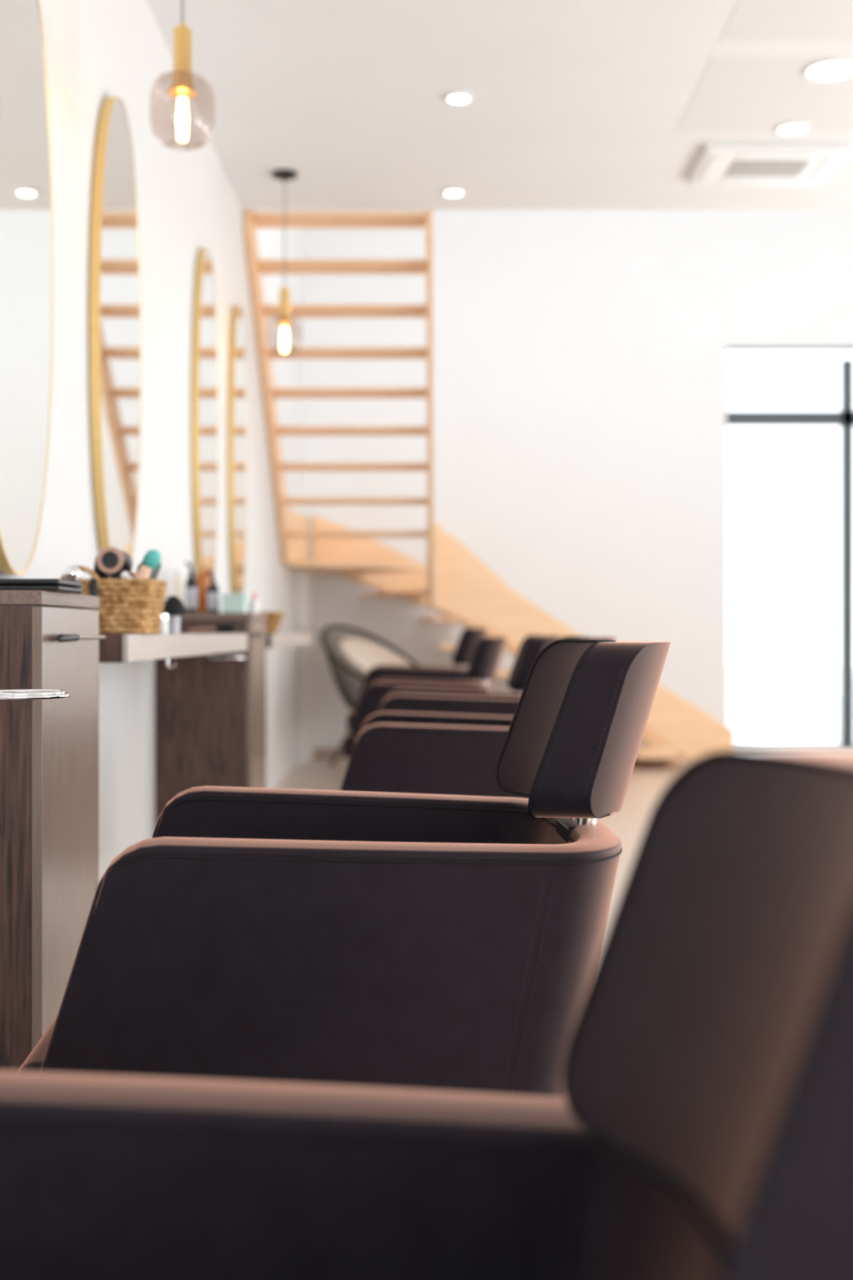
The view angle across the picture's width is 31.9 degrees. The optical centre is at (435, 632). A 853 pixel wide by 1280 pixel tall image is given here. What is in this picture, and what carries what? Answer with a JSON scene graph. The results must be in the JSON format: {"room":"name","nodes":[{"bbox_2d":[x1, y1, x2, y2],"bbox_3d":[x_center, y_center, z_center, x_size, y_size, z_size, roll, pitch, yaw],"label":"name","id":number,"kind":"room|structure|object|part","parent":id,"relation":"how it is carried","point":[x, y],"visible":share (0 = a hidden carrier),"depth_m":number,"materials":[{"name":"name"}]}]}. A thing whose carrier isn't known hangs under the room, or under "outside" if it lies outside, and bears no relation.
{"room":"salon","nodes":[
{"label":"salon","id":0,"kind":"room"},
{"bbox_2d":[0,0,304,881],"bbox_3d":[-1.070,-1.770,3.785,0.200,5.400,14.970,0,0,0],"label":"wall","id":1,"kind":"structure","parent":0,"point":[95,51],"depth_m":5.16,"materials":[{"name":"white paint"}]},
{"bbox_2d":[0,0,53,574],"bbox_3d":[-0.951,-0.865,3.360,0.030,1.470,0.600,0,0,0],"label":"oval mirror","id":2,"kind":"object","parent":1,"relation":"attached to","point":[26,210],"visible":1,"depth_m":3.40,"materials":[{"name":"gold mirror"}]},
{"bbox_2d":[88,96,141,578],"bbox_3d":[-0.951,-0.860,4.460,0.030,1.460,0.580,0,0,0],"label":"oval mirror","id":3,"kind":"object","parent":1,"relation":"attached to","point":[114,298],"visible":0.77,"depth_m":4.39,"materials":[{"name":"gold metal"}]},
{"bbox_2d":[98,633,247,662],"bbox_3d":[-0.803,0.033,4.075,0.334,0.060,1.970,0,0,0],"label":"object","id":4,"kind":"object","parent":1,"relation":"attached to","point":[115,647],"visible":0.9,"depth_m":3.50,"materials":[{"name":"laminate"}]},
{"bbox_2d":[60,565,167,633],"bbox_3d":[-0.716,-0.071,3.299,0.231,0.149,0.228,0,0,0],"label":"woven basket","id":5,"kind":"object","parent":4,"relation":"on","point":[126,606],"visible":0.63,"depth_m":3.21,"materials":[{"name":"brown wicker"}]},
{"bbox_3d":[-0.761,-0.118,3.198,0.092,0.049,0.023,0,0,0],"label":"handle","id":6,"kind":"part","parent":5,"relation":"part of","materials":[{"name":"brown wicker"}]},
{"bbox_2d":[89,578,97,595],"bbox_3d":[-0.730,-0.092,3.192,0.016,0.045,0.014,0,0,0],"label":"tag","id":7,"kind":"object","parent":5,"relation":"hanging from","point":[93,582],"visible":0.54,"depth_m":3.19,"materials":[{"name":"black plastic"}]},
{"bbox_2d":[92,555,107,578],"bbox_3d":[-0.752,-0.093,3.350,0.036,0.156,0.036,0,0,0],"label":"brush","id":8,"kind":"object","parent":5,"relation":"in","point":[100,574],"visible":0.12,"depth_m":3.34,"materials":[{"name":"black plastic"}]},
{"bbox_2d":[97,546,133,578],"bbox_3d":[-0.702,-0.103,3.293,0.060,0.164,0.139,0,0,0],"label":"hair dryer","id":9,"kind":"object","parent":5,"relation":"in","point":[113,561],"visible":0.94,"depth_m":3.23,"materials":[{"name":"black plastic"}]},
{"bbox_2d":[102,551,118,568],"bbox_3d":[-0.702,-0.156,3.232,0.038,0.038,0.006,0,0,0],"label":"grille","id":10,"kind":"object","parent":9,"relation":"attached to","point":[109,559],"depth_m":3.23,"materials":[{"name":"black plastic"}]},
{"bbox_3d":[-0.702,-0.082,3.292,0.028,0.122,0.032,0,0,0],"label":"handle","id":11,"kind":"part","parent":9,"relation":"part of","materials":[{"name":"black plastic"}]},
{"bbox_3d":[-0.716,-0.120,3.401,0.102,0.052,0.021,0,0,0],"label":"handle","id":12,"kind":"part","parent":5,"relation":"part of","materials":[{"name":"brown wicker"}]},
{"bbox_2d":[120,571,129,578],"bbox_3d":[-0.668,-0.122,3.215,0.020,0.020,0.020,0,0,0],"label":"ball","id":13,"kind":"object","parent":5,"relation":"in","point":[124,575],"visible":1,"depth_m":3.21,"materials":[{"name":"white plastic"}]},
{"bbox_2d":[133,564,151,578],"bbox_3d":[-0.637,-0.105,3.235,0.046,0.084,0.034,0,0,0],"label":"lotion bottle","id":14,"kind":"object","parent":5,"relation":"in","point":[144,571],"visible":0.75,"depth_m":3.22,"materials":[{"name":"beige plastic"}]},
{"bbox_2d":[136,549,161,578],"bbox_3d":[-0.638,-0.115,3.286,0.077,0.135,0.042,0,0,14],"label":"spray bottle","id":15,"kind":"object","parent":5,"relation":"in","point":[152,558],"visible":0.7,"depth_m":3.27,"materials":[{"name":"teal plastic"}]},
{"bbox_2d":[154,561,160,579],"bbox_3d":[-0.639,-0.091,3.338,0.052,0.166,0.040,0,0,0],"label":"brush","id":16,"kind":"object","parent":5,"relation":"in","point":[157,568],"visible":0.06,"depth_m":3.33,"materials":[{"name":"black"}]},
{"bbox_2d":[159,613,168,633],"bbox_3d":[-0.652,-0.021,3.560,0.033,0.048,0.033,0,0,0],"label":"jar","id":17,"kind":"object","parent":4,"relation":"on","point":[164,627],"visible":0.51,"depth_m":3.55,"materials":[{"name":"white plastic"}]},
{"bbox_3d":[-0.652,-0.038,3.560,0.030,0.014,0.030,0,0,0],"label":"lid","id":18,"kind":"part","parent":17,"relation":"part of","materials":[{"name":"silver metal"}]},
{"bbox_2d":[165,657,177,668],"bbox_3d":[-0.646,0.076,3.660,0.027,0.026,0.008,0,0,0],"label":"hook","id":19,"kind":"object","parent":4,"relation":"attached to","point":[175,664],"visible":0.95,"depth_m":3.66,"materials":[{"name":"silver metal"}]},
{"bbox_2d":[162,595,186,633],"bbox_3d":[-0.640,-0.044,3.660,0.060,0.093,0.060,0,0,0],"label":"brush","id":20,"kind":"object","parent":4,"relation":"on","point":[174,606],"visible":0.9,"depth_m":3.65,"materials":[{"name":"black"}]},
{"bbox_2d":[188,622,235,632],"bbox_3d":[-0.708,-0.015,4.720,0.145,0.034,0.034,0,0,0],"label":"brush","id":21,"kind":"object","parent":4,"relation":"on","point":[226,627],"visible":1,"depth_m":4.71,"materials":[{"name":"black"}]},
{"bbox_3d":[-0.735,-0.007,4.725,0.091,0.018,0.011,0,0,6],"label":"handle","id":22,"kind":"part","parent":21,"relation":"part of","materials":[{"name":"brown wood"}]},
{"bbox_2d":[207,654,246,658],"bbox_3d":[-0.684,0.075,4.900,0.130,0.024,0.122,0,0,0],"label":"ring","id":23,"kind":"object","parent":4,"relation":"attached to","point":[208,655],"visible":0.97,"depth_m":4.86,"materials":[{"name":"silver metal"}]},
{"bbox_2d":[191,248,217,575],"bbox_3d":[-0.951,-0.858,6.180,0.030,1.455,0.520,0,0,0],"label":"oval mirror","id":24,"kind":"object","parent":1,"relation":"attached to","point":[204,345],"visible":0.84,"depth_m":6.09,"materials":[{"name":"gold metal"}]},
{"bbox_2d":[227,305,246,593],"bbox_3d":[-0.951,-0.850,7.180,0.030,1.440,0.460,0,0,0],"label":"oval mirror","id":25,"kind":"object","parent":1,"relation":"attached to","point":[237,402],"visible":0.9,"depth_m":7.10,"materials":[{"name":"gold metal"}]},
{"bbox_3d":[-0.951,-0.850,7.180,0.026,1.432,0.452,0,0,0],"label":"glass","id":26,"kind":"part","parent":25,"relation":"part of","materials":[{"name":"white mirror"}]},
{"bbox_2d":[266,632,311,648],"bbox_3d":[-0.803,0.033,6.770,0.334,0.060,1.820,0,0,0],"label":"wall shelf","id":27,"kind":"object","parent":1,"relation":"attached to","point":[276,640],"visible":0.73,"depth_m":6.44,"materials":[{"name":"laminate"}]},
{"bbox_2d":[258,611,284,633],"bbox_3d":[-0.665,-0.040,5.980,0.129,0.085,0.129,0,0,0],"label":"woven basket","id":28,"kind":"object","parent":27,"relation":"on","point":[273,619],"visible":0.66,"depth_m":5.94,"materials":[{"name":"brown wicker"}]},
{"bbox_2d":[298,569,313,763],"bbox_3d":[-0.935,0.220,10.845,0.070,1.420,0.450,0,0,0],"label":"trim","id":29,"kind":"structure","parent":1,"relation":"attached to","point":[305,580],"depth_m":10.62,"materials":[{"name":"white paint"}]},
{"bbox_3d":[-0.803,0.033,1.570,0.334,0.060,1.040,0,0,0],"label":"wall shelf","id":30,"kind":"object","parent":1,"relation":"attached to","visible":0},
{"bbox_2d":[0,688,70,699],"bbox_3d":[-0.571,0.075,1.992,0.177,0.024,0.130,0,0,29],"label":"ring","id":31,"kind":"object","parent":30,"relation":"attached to","point":[20,694],"visible":1,"depth_m":1.94,"materials":[{"name":"silver metal"}]},
{"bbox_2d":[168,615,180,633],"bbox_3d":[-0.640,-0.021,3.660,0.032,0.048,0.032,0,0,0],"label":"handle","id":32,"kind":"object","parent":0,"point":[174,620],"depth_m":3.65,"materials":[{"name":"grey metal"}]},
{"bbox_2d":[273,757,691,948],"bbox_3d":[1.815,0.980,3.785,5.970,0.100,14.970,0,0,0],"label":"floor","id":33,"kind":"structure","parent":0,"point":[649,777],"depth_m":8.96,"materials":[{"name":"beige tile"}]},
{"bbox_2d":[0,590,106,1071],"bbox_3d":[-0.792,0.431,2.621,0.356,0.998,0.412,0,0,0],"label":"base cabinet","id":34,"kind":"object","parent":33,"relation":"on","point":[49,640],"visible":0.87,"depth_m":2.42,"materials":[{"name":"laminate"}]},
{"bbox_2d":[0,578,82,593],"bbox_3d":[-0.790,-0.078,2.527,0.349,0.020,0.165,0,0,0],"label":"case","id":35,"kind":"object","parent":34,"relation":"on","point":[60,585],"visible":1,"depth_m":2.45,"materials":[{"name":"black plastic"}]},
{"bbox_3d":[-0.790,-0.083,2.527,0.349,0.010,0.165,0,0,0],"label":"case lid","id":36,"kind":"part","parent":35,"relation":"part of","materials":[{"name":"black plastic"}]},
{"bbox_3d":[-0.803,-0.057,2.621,0.334,0.023,0.412,0,0,0],"label":"panel","id":37,"kind":"part","parent":34,"relation":"part of","materials":[{"name":"brown wood"}]},
{"bbox_3d":[-0.645,0.444,2.621,0.018,0.972,0.408,0,0,0],"label":"panel","id":38,"kind":"part","parent":34,"relation":"part of","materials":[{"name":"wood"}]},
{"bbox_2d":[63,565,81,594],"bbox_3d":[-0.665,-0.095,2.740,0.032,0.054,0.032,0,0,0],"label":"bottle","id":39,"kind":"object","parent":34,"relation":"on","point":[73,573],"visible":0.55,"depth_m":2.73,"materials":[{"name":"silver plastic"}]},
{"bbox_3d":[-0.620,0.009,2.691,0.008,0.008,0.208,0,0,0],"label":"handle","id":40,"kind":"part","parent":34,"relation":"part of","materials":[{"name":"silver metal"}]},
{"bbox_2d":[155,613,270,825],"bbox_3d":[-0.792,0.431,5.395,0.356,0.998,0.454,0,0,0],"label":"base cabinet","id":41,"kind":"object","parent":33,"relation":"on","point":[211,713],"visible":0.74,"depth_m":5.17,"materials":[{"name":"laminate"}]},
{"bbox_2d":[173,569,183,603],"bbox_3d":[-0.905,-0.144,5.270,0.037,0.152,0.037,0,0,0],"label":"bottle","id":42,"kind":"object","parent":41,"relation":"on","point":[178,574],"visible":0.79,"depth_m":5.25,"materials":[{"name":"plastic"}]},
{"bbox_3d":[-0.905,-0.209,5.270,0.034,0.022,0.034,0,0,0],"label":"lid","id":43,"kind":"part","parent":42,"relation":"part of","materials":[{"name":"white plastic"}]},
{"bbox_2d":[184,560,197,613],"bbox_3d":[-0.865,-0.161,5.300,0.044,0.185,0.044,0,0,0],"label":"pump bottle","id":44,"kind":"object","parent":41,"relation":"on","point":[191,584],"visible":0.94,"depth_m":5.28,"materials":[{"name":"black plastic"}]},
{"bbox_3d":[-0.875,-0.242,5.293,0.027,0.021,0.012,0,0,-34],"label":"spout","id":45,"kind":"part","parent":44,"relation":"part of","materials":[{"name":"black plastic"}]},
{"bbox_2d":[195,567,212,613],"bbox_3d":[-0.838,-0.152,5.420,0.060,0.168,0.060,0,0,0],"label":"bottle","id":46,"kind":"object","parent":41,"relation":"on","point":[203,580],"visible":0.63,"depth_m":5.39,"materials":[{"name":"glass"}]},
{"bbox_2d":[206,571,219,613],"bbox_3d":[-0.785,-0.142,5.280,0.044,0.149,0.044,0,0,0],"label":"pump bottle","id":47,"kind":"object","parent":41,"relation":"on","point":[213,594],"visible":0.96,"depth_m":5.26,"materials":[{"name":"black plastic"}]},
{"bbox_3d":[-0.795,-0.207,5.273,0.026,0.019,0.012,0,0,-34],"label":"spout","id":48,"kind":"part","parent":47,"relation":"part of","materials":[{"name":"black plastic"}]},
{"bbox_3d":[-0.803,-0.057,5.395,0.334,0.023,0.454,0,0,0],"label":"panel","id":49,"kind":"part","parent":41,"relation":"part of","materials":[{"name":"brown wood"}]},
{"bbox_2d":[222,593,248,613],"bbox_3d":[-0.706,-0.102,5.275,0.081,0.068,0.112,0,0,0],"label":"box","id":50,"kind":"object","parent":41,"relation":"on","point":[231,602],"visible":0.98,"depth_m":5.22,"materials":[{"name":"green"}]},
{"bbox_3d":[-0.706,-0.130,5.275,0.081,0.012,0.112,0,0,0],"label":"box lid","id":51,"kind":"part","parent":50,"relation":"part of","materials":[{"name":"green"}]},
{"bbox_2d":[248,592,259,613],"bbox_3d":[-0.660,-0.106,5.420,0.044,0.076,0.044,0,0,0],"label":"pump bottle","id":52,"kind":"object","parent":41,"relation":"on","point":[253,605],"visible":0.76,"depth_m":5.40,"materials":[{"name":"white plastic"}]},
{"bbox_3d":[-0.660,-0.093,5.420,0.044,0.050,0.044,0,0,0],"label":"pot","id":53,"kind":"part","parent":52,"relation":"part of","materials":[{"name":"white plastic"}]},
{"bbox_3d":[-0.645,0.444,5.395,0.018,0.972,0.450,0,0,0],"label":"panel","id":54,"kind":"part","parent":41,"relation":"part of","materials":[{"name":"wood"}]},
{"bbox_2d":[17,639,671,1097],"bbox_3d":[-0.104,0.461,2.078,0.861,0.899,0.672,0,0,-4],"label":"salon chair","id":55,"kind":"object","parent":33,"relation":"on","point":[402,940],"visible":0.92,"depth_m":1.77,"materials":[{"name":"brown leather"}]},
{"bbox_3d":[-0.172,0.584,2.073,0.725,0.112,0.490,0,0,-4],"label":"seat","id":56,"kind":"part","parent":55,"relation":"part of","materials":[{"name":"brown leather"}]},
{"bbox_3d":[0.201,0.279,2.099,0.047,0.023,0.110,0,0,-4],"label":"bracket plate","id":57,"kind":"part","parent":55,"relation":"part of","materials":[{"name":"black metal"}]},
{"bbox_3d":[0.217,0.127,2.100,0.217,0.227,0.426,0,0,-4],"label":"backrest","id":58,"kind":"part","parent":55,"relation":"part of","materials":[{"name":"brown leather"}]},
{"bbox_3d":[0.211,0.272,2.070,0.036,0.117,0.027,0,0,-4],"label":"bracket rod","id":59,"kind":"part","parent":55,"relation":"part of","materials":[{"name":"silver metal"}]},
{"bbox_2d":[320,624,419,767],"bbox_3d":[-0.360,0.437,10.300,0.887,0.981,0.772,0,0,40],"label":"lounge chair","id":60,"kind":"object","parent":33,"relation":"on","point":[344,693],"visible":0.34,"depth_m":10.37,"materials":[{"name":"black metal"}]},
{"bbox_3d":[-0.625,0.746,10.287,0.210,0.362,0.022,0,0,-7],"label":"leg","id":61,"kind":"part","parent":60,"relation":"part of","materials":[{"name":"black metal"}]},
{"bbox_3d":[-0.360,0.200,10.300,0.887,0.507,0.772,0,0,40],"label":"hoop frame","id":62,"kind":"part","parent":60,"relation":"part of","materials":[{"name":"black metal"}]},
{"bbox_2d":[339,638,413,685],"bbox_3d":[-0.352,0.278,10.294,0.656,0.471,0.548,0,0,40],"label":"seat cushion","id":63,"kind":"object","parent":60,"relation":"on","point":[361,655],"visible":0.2,"depth_m":10.48,"materials":[{"name":"beige fabric"}]},
{"bbox_2d":[346,627,488,731],"bbox_3d":[-0.105,0.451,9.250,0.861,0.959,0.672,0,0,0],"label":"salon chair","id":64,"kind":"object","parent":33,"relation":"on","point":[468,638],"visible":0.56,"depth_m":8.95,"materials":[{"name":"brown leather"}]},
{"bbox_3d":[-0.172,0.544,9.250,0.725,0.112,0.490,0,0,0],"label":"seat","id":65,"kind":"part","parent":64,"relation":"part of","materials":[{"name":"brown leather"}]},
{"bbox_3d":[0.217,0.086,9.250,0.217,0.227,0.426,0,0,0],"label":"backrest","id":66,"kind":"part","parent":64,"relation":"part of","materials":[{"name":"brown leather"}]},
{"bbox_2d":[342,636,507,757],"bbox_3d":[-0.044,0.476,7.954,0.861,0.907,0.672,0,0,2],"label":"salon chair","id":67,"kind":"object","parent":33,"relation":"on","point":[486,659],"visible":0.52,"depth_m":7.73,"materials":[{"name":"brown leather"}]},
{"bbox_3d":[-0.112,0.596,7.956,0.725,0.112,0.490,0,0,2],"label":"seat","id":68,"kind":"part","parent":67,"relation":"part of","materials":[{"name":"brown leather"}]},
{"bbox_3d":[0.268,0.284,7.913,0.036,0.117,0.027,0,0,2],"label":"bracket rod","id":69,"kind":"part","parent":67,"relation":"part of","materials":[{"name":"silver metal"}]},
{"bbox_3d":[0.277,0.139,7.942,0.217,0.227,0.426,0,0,2],"label":"backrest","id":70,"kind":"part","parent":67,"relation":"part of","materials":[{"name":"brown leather"}]},
{"bbox_2d":[0,750,852,1279],"bbox_3d":[-0.124,0.520,0.731,0.861,0.899,0.672,0,0,-2],"label":"salon chair","id":71,"kind":"object","parent":33,"relation":"on","point":[702,1127],"visible":1,"depth_m":0.93,"materials":[{"name":"brown leather"}]},
{"bbox_3d":[0.197,0.186,0.743,0.217,0.227,0.426,0,0,-2],"label":"backrest","id":72,"kind":"part","parent":71,"relation":"part of","materials":[{"name":"brown leather"}]},
{"bbox_2d":[378,635,563,716],"bbox_3d":[0.095,0.461,6.150,0.861,0.899,0.672,0,0,0],"label":"salon chair","id":73,"kind":"object","parent":33,"relation":"on","point":[408,700],"visible":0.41,"depth_m":5.84,"materials":[{"name":"brown leather"}]},
{"bbox_3d":[0.417,0.127,6.150,0.217,0.227,0.426,0,0,0],"label":"backrest","id":74,"kind":"part","parent":73,"relation":"part of","materials":[{"name":"brown leather"}]},
{"bbox_2d":[340,635,617,798],"bbox_3d":[0.090,0.461,4.298,0.861,0.899,0.672,0,0,-1],"label":"salon chair","id":75,"kind":"object","parent":33,"relation":"on","point":[393,752],"visible":0.27,"depth_m":3.97,"materials":[{"name":"brown leather"}]},
{"bbox_3d":[0.412,0.127,4.304,0.217,0.227,0.426,0,0,-1],"label":"backrest","id":76,"kind":"part","parent":75,"relation":"part of","materials":[{"name":"brown leather"}]},
{"bbox_2d":[244,210,733,761],"bbox_3d":[0.527,-0.659,9.300,2.985,3.179,3.536,0,0,0],"label":"staircase","id":77,"kind":"structure","parent":33,"relation":"on","point":[454,581],"depth_m":9.27,"materials":[{"name":"brown wood"}]},
{"bbox_3d":[-0.003,-0.445,10.120,0.105,0.570,0.100,0,0,0],"label":"newel post","id":78,"kind":"part","parent":77,"relation":"part of","materials":[{"name":"brown wood"}]},
{"bbox_2d":[146,0,852,210],"bbox_3d":[1.815,-2.270,2.000,5.570,0.300,11.000,0,0,0],"label":"ceiling","id":79,"kind":"structure","parent":0,"point":[575,104],"depth_m":5.98,"materials":[{"name":"white paint"}]},
{"bbox_2d":[168,0,196,141],"bbox_3d":[-0.655,-1.688,3.870,0.168,0.865,0.168,0,0,0],"label":"pendant lamp","id":80,"kind":"object","parent":79,"relation":"hanging from","point":[182,87],"visible":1,"depth_m":3.85,"materials":[{"name":"gold metal"}]},
{"bbox_2d":[168,22,196,98],"bbox_3d":[-0.655,-1.488,3.870,0.072,0.183,0.072,0,0,0],"label":"socket","id":81,"kind":"object","parent":80,"relation":"attached to","point":[182,86],"depth_m":3.85,"materials":[{"name":"gold metal"}]},
{"bbox_3d":[-0.655,-1.827,3.870,0.006,0.526,0.006,0,0,-22],"label":"cord","id":82,"kind":"part","parent":80,"relation":"part of","materials":[{"name":"grey plastic"}]},
{"bbox_2d":[271,168,297,351],"bbox_3d":[-0.695,-1.698,6.890,0.168,0.844,0.168,0,0,0],"label":"pendant lamp","id":83,"kind":"object","parent":79,"relation":"hanging from","point":[283,175],"visible":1,"depth_m":6.87,"materials":[{"name":"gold metal"}]},
{"bbox_2d":[276,284,292,326],"bbox_3d":[-0.695,-1.508,6.890,0.072,0.183,0.072,0,0,0],"label":"socket","id":84,"kind":"object","parent":83,"relation":"attached to","point":[284,316],"depth_m":6.87,"materials":[{"name":"gold metal"}]},
{"bbox_3d":[-0.695,-1.837,6.890,0.006,0.505,0.006,0,0,22],"label":"cord","id":85,"kind":"part","parent":83,"relation":"part of","materials":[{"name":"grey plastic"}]},
{"bbox_2d":[442,187,464,196],"bbox_3d":[0.089,-2.114,7.178,0.106,0.012,0.106,0,0,0],"label":"recessed light","id":86,"kind":"object","parent":79,"relation":"in","point":[453,192],"visible":1,"depth_m":7.17,"materials":[{"name":"white plastic"}]},
{"bbox_2d":[445,91,471,104],"bbox_3d":[0.094,-2.114,5.909,0.106,0.012,0.106,0,0,0],"label":"recessed light","id":87,"kind":"object","parent":79,"relation":"in","point":[455,98],"visible":1,"depth_m":5.90,"materials":[{"name":"white plastic"}]},
{"bbox_2d":[676,57,852,130],"bbox_3d":[1.960,-2.124,5.900,1.880,0.012,0.800,0,0,0],"label":"ceiling panel","id":88,"kind":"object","parent":79,"relation":"attached to","point":[732,93],"depth_m":5.92,"materials":[{"name":"white paint"}]},
{"bbox_2d":[686,142,852,186],"bbox_3d":[1.490,-2.099,6.720,0.636,0.040,0.520,0,0,0],"label":"air conditioner","id":89,"kind":"object","parent":79,"relation":"attached to","point":[718,164],"visible":1,"depth_m":6.64,"materials":[{"name":"white plastic"}]},
{"bbox_2d":[724,160,810,176],"bbox_3d":[1.490,-2.084,6.710,0.340,0.005,0.220,0,0,0],"label":"grille","id":90,"kind":"object","parent":89,"relation":"attached to","point":[731,168],"depth_m":6.70,"materials":[{"name":"grey"}]},
{"bbox_2d":[720,0,852,40],"bbox_3d":[1.960,-2.124,4.275,1.880,0.012,2.150,0,0,0],"label":"ceiling panel","id":91,"kind":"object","parent":79,"relation":"attached to","point":[751,20],"depth_m":5.18,"materials":[{"name":"white paint"}]},
{"bbox_2d":[776,122,808,135],"bbox_3d":[1.499,-2.114,6.269,0.132,0.012,0.132,0,0,0],"label":"recessed light","id":92,"kind":"object","parent":79,"relation":"in","point":[791,128],"visible":1,"depth_m":6.26,"materials":[{"name":"white plastic"}]},
{"bbox_2d":[804,58,852,81],"bbox_3d":[1.492,-2.114,5.614,0.200,0.012,0.200,0,0,0],"label":"recessed light","id":93,"kind":"object","parent":79,"relation":"in","point":[832,69],"visible":1,"depth_m":5.61,"materials":[{"name":"white plastic"}]},
{"bbox_2d":[304,210,852,752],"bbox_3d":[1.815,-1.770,11.170,5.570,5.400,0.200,0,0,0],"label":"wall","id":94,"kind":"structure","parent":0,"point":[580,357],"depth_m":11.07,"materials":[{"name":"white paint"}]},
{"bbox_2d":[313,748,343,757],"bbox_3d":[0.600,0.895,11.063,3.000,0.070,0.014,0,0,0],"label":"baseboard","id":95,"kind":"structure","parent":94,"relation":"attached to","point":[317,753],"depth_m":11.06,"materials":[{"name":"brown wood"}]},
{"bbox_2d":[726,347,852,748],"bbox_3d":[3.255,-0.629,11.135,2.190,2.982,0.050,0,0,0],"label":"window","id":96,"kind":"structure","parent":94,"relation":"in","point":[843,418],"depth_m":11.11,"materials":[{"name":"grey metal"}]},
{"label":"outside","id":97,"kind":"structure","parent":0,"visible":0},
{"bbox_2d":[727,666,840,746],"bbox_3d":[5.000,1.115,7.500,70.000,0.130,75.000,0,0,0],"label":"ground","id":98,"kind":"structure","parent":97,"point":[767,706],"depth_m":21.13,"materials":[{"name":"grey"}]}
]}

